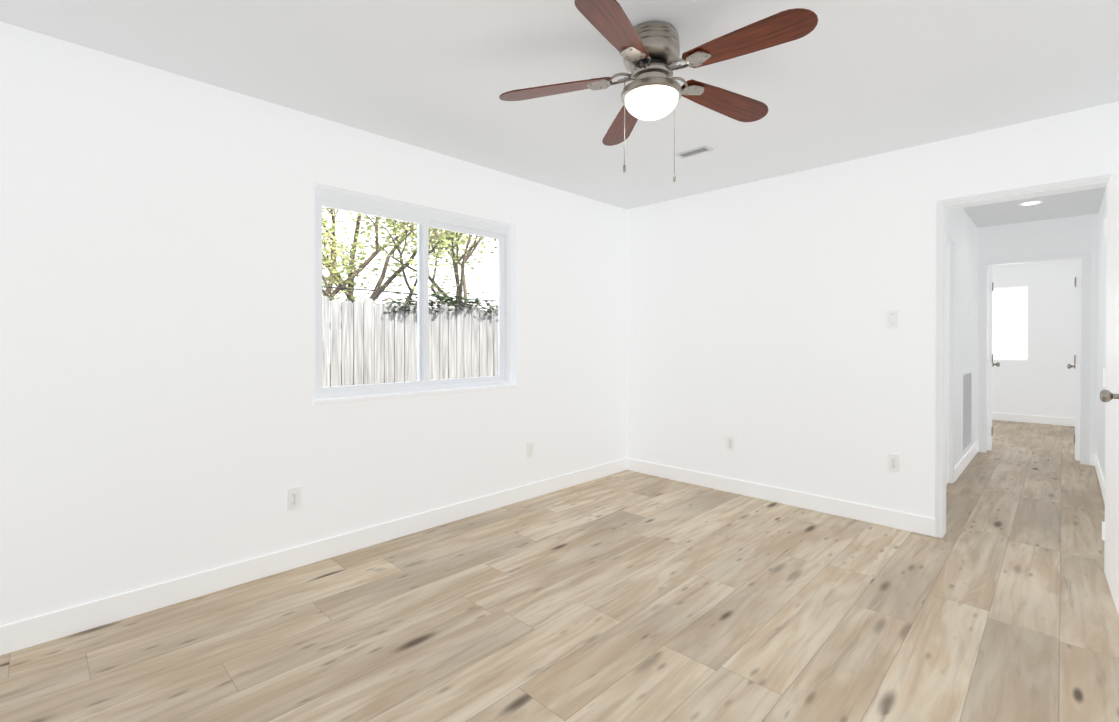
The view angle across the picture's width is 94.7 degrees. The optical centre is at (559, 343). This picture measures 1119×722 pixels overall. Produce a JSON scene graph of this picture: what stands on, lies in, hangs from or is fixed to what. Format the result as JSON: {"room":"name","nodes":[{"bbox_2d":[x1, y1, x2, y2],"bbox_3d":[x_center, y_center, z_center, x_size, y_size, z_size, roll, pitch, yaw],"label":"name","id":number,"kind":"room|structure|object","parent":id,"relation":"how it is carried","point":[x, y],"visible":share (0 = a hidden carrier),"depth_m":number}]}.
{"room":"empty bedroom","nodes":[
{"label":"empty bedroom","id":0,"kind":"room"},
{"bbox_2d":[0,21,626,625],"bbox_3d":[-0.977,-0.028,3.299,0.150,2.440,4.690,0,0,44],"label":"wall","id":1,"kind":"structure","parent":0,"point":[164,417],"depth_m":2.48},
{"bbox_2d":[287,486,300,510],"bbox_3d":[-1.414,0.826,2.744,0.008,0.115,0.070,0,0,44],"label":"electrical outlet plate","id":2,"kind":"object","parent":1,"relation":"attached to","point":[293,498],"depth_m":2.74},
{"bbox_2d":[0,458,627,654],"bbox_3d":[-0.919,1.138,3.248,0.015,0.110,4.450,0,0,44],"label":"baseboard","id":3,"kind":"structure","parent":1,"relation":"attached to","point":[23,634],"depth_m":2.59},
{"bbox_2d":[314,186,509,398],"bbox_3d":[-0.901,-0.286,3.404,0.079,1.195,1.450,0,0,44],"label":"window","id":4,"kind":"structure","parent":1,"relation":"in","point":[424,220],"depth_m":3.39},
{"bbox_2d":[313,384,517,404],"bbox_3d":[-0.850,0.319,3.358,0.083,0.022,1.470,0,0,44],"label":"window sill","id":5,"kind":"structure","parent":1,"relation":"attached to","point":[385,396],"depth_m":3.21},
{"bbox_2d":[526,442,533,457],"bbox_3d":[-0.226,0.819,3.961,0.008,0.115,0.070,0,0,44],"label":"electrical outlet plate","id":6,"kind":"object","parent":1,"relation":"attached to","point":[529,446],"depth_m":3.96},
{"bbox_2d":[0,419,1118,721],"bbox_3d":[2.922,1.238,3.992,4.770,0.100,11.120,0,0,44],"label":"floor","id":7,"kind":"structure","parent":0,"point":[628,597],"depth_m":2.20},
{"bbox_2d":[0,0,1118,227],"bbox_3d":[2.922,-1.312,3.977,4.770,0.120,11.120,0,0,44],"label":"ceiling","id":8,"kind":"structure","parent":0,"point":[845,80],"depth_m":2.36},
{"bbox_2d":[499,0,817,181],"bbox_3d":[0.403,-0.954,2.027,1.154,0.573,1.201,0,0,44],"label":"ceiling fan","id":9,"kind":"object","parent":8,"relation":"hanging from","point":[649,51],"visible":1,"depth_m":1.97},
{"bbox_2d":[675,145,712,158],"bbox_3d":[0.875,-1.243,3.349,0.220,0.010,0.100,0,0,44],"label":"ceiling vent","id":10,"kind":"object","parent":8,"relation":"in","point":[695,151],"visible":1,"depth_m":3.34},
{"bbox_2d":[1018,201,1042,205],"bbox_3d":[4.205,-1.252,4.597,0.164,0.007,0.164,0,0,44],"label":"recessed light","id":11,"kind":"object","parent":8,"relation":"in","point":[1029,203],"visible":0.96,"depth_m":4.60},
{"bbox_2d":[627,101,1118,518],"bbox_3d":[2.004,-0.029,3.581,3.720,2.440,0.120,0,0,44],"label":"wall","id":12,"kind":"structure","parent":0,"point":[768,339],"depth_m":3.67},
{"bbox_2d":[726,435,734,450],"bbox_3d":[1.366,0.793,4.120,0.070,0.115,0.008,0,0,44],"label":"electrical outlet plate","id":13,"kind":"object","parent":12,"relation":"attached to","point":[730,440],"depth_m":4.12},
{"bbox_2d":[628,458,934,536],"bbox_3d":[1.486,1.133,4.001,2.342,0.110,0.012,0,0,44],"label":"baseboard","id":14,"kind":"structure","parent":12,"relation":"attached to","point":[885,517],"depth_m":3.75},
{"bbox_2d":[886,310,898,327],"bbox_3d":[2.154,-0.158,3.337,0.070,0.115,0.018,0,0,44],"label":"light switch","id":15,"kind":"object","parent":12,"relation":"attached to","point":[892,318],"visible":1,"depth_m":3.34},
{"bbox_2d":[887,453,899,472],"bbox_3d":[2.166,0.772,3.338,0.070,0.115,0.008,0,0,44],"label":"electrical outlet plate","id":16,"kind":"object","parent":12,"relation":"attached to","point":[893,459],"depth_m":3.33},
{"bbox_2d":[935,174,1111,537],"bbox_3d":[2.652,0.158,2.949,0.795,2.073,0.140,0,0,44],"label":"door frame","id":17,"kind":"structure","parent":12,"relation":"attached to","point":[941,374],"depth_m":3.16},
{"bbox_2d":[1100,161,1118,614],"bbox_3d":[2.599,0.184,2.389,0.173,2.012,0.757,0,0,42],"label":"door","id":18,"kind":"structure","parent":12,"relation":"in","point":[1109,395],"depth_m":2.45},
{"bbox_2d":[947,208,976,466],"bbox_3d":[3.400,-0.035,4.524,0.120,2.440,3.180,0,0,44],"label":"wall","id":19,"kind":"structure","parent":0,"point":[962,229],"depth_m":4.86},
{"bbox_2d":[946,244,949,484],"bbox_3d":[3.048,0.173,4.132,0.173,2.012,0.736,0,0,44],"label":"door frame","id":20,"kind":"structure","parent":19,"relation":"in","point":[948,277],"depth_m":4.33},
{"bbox_2d":[947,230,954,482],"bbox_3d":[3.033,0.140,4.142,0.130,2.095,0.870,0,0,44],"label":"door frame","id":21,"kind":"structure","parent":19,"relation":"attached to","point":[950,238],"depth_m":4.37},
{"bbox_2d":[954,442,977,481],"bbox_3d":[3.971,1.127,5.021,0.012,0.110,1.680,0,0,44],"label":"baseboard","id":22,"kind":"structure","parent":19,"relation":"attached to","point":[963,463],"depth_m":4.91},
{"bbox_2d":[962,369,971,455],"bbox_3d":[3.998,0.652,5.048,0.011,0.780,0.700,0,0,44],"label":"air vent","id":23,"kind":"object","parent":19,"relation":"in","point":[966,409],"visible":1,"depth_m":5.03},
{"bbox_2d":[987,259,1080,418],"bbox_3d":[7.123,-0.052,7.548,3.500,2.440,0.150,0,0,44],"label":"wall","id":24,"kind":"structure","parent":0,"point":[1040,381],"depth_m":7.51},
{"bbox_2d":[992,286,1027,359],"bbox_3d":[6.672,-0.305,7.973,0.860,1.100,0.090,0,0,44],"label":"window","id":25,"kind":"structure","parent":24,"relation":"in","point":[1010,324],"depth_m":7.78},
{"bbox_2d":[987,412,1074,425],"bbox_3d":[7.065,1.113,7.495,3.500,0.110,0.015,0,0,44],"label":"baseboard","id":26,"kind":"structure","parent":24,"relation":"attached to","point":[1036,419],"depth_m":7.57},
{"bbox_2d":[976,214,1097,464],"bbox_3d":[4.946,-0.039,5.320,3.500,2.440,0.120,0,0,44],"label":"wall","id":27,"kind":"structure","parent":0,"point":[1070,234],"depth_m":5.18},
{"bbox_2d":[987,267,999,450],"bbox_3d":[4.938,0.163,5.905,0.173,2.012,0.706,0,0,40],"label":"door","id":28,"kind":"structure","parent":27,"relation":"in","point":[991,364],"depth_m":5.64},
{"bbox_2d":[978,250,1090,464],"bbox_3d":[4.910,0.133,5.356,0.850,2.095,0.140,0,0,44],"label":"door frame","id":29,"kind":"structure","parent":27,"relation":"attached to","point":[1085,367],"depth_m":5.17},
{"bbox_2d":[1067,260,1080,460],"bbox_3d":[5.446,0.166,5.409,0.706,2.012,0.173,0,0,-45],"label":"door","id":30,"kind":"structure","parent":27,"relation":"in","point":[1077,366],"depth_m":5.17},
{"bbox_2d":[1097,187,1106,479],"bbox_3d":[4.137,-0.031,3.804,0.120,2.440,3.180,0,0,44],"label":"wall","id":31,"kind":"structure","parent":0,"point":[1101,334],"depth_m":4.45},
{"bbox_2d":[1091,454,1104,502],"bbox_3d":[4.079,1.134,3.867,0.040,0.110,3.180,0,0,44],"label":"baseboard","id":32,"kind":"structure","parent":31,"relation":"attached to","point":[1094,459],"depth_m":4.46},
{"label":"outside","id":33,"kind":"structure","parent":0,"visible":0},
{"bbox_3d":[-8.406,1.361,17.169,29.850,0.100,45.000,0,0,44],"label":"ground","id":34,"kind":"structure","parent":33,"visible":0},
{"bbox_2d":[322,285,497,386],"bbox_3d":[-0.932,0.247,8.496,0.473,2.230,21.046,0,0,44],"label":"fence","id":35,"kind":"object","parent":34,"relation":"on","point":[391,353],"depth_m":7.09},
{"bbox_2d":[322,207,497,308],"bbox_3d":[-3.757,-1.907,10.225,5.927,6.565,7.381,0,0,44],"label":"trees","id":36,"kind":"object","parent":34,"relation":"on","point":[353,272],"depth_m":9.21}
]}

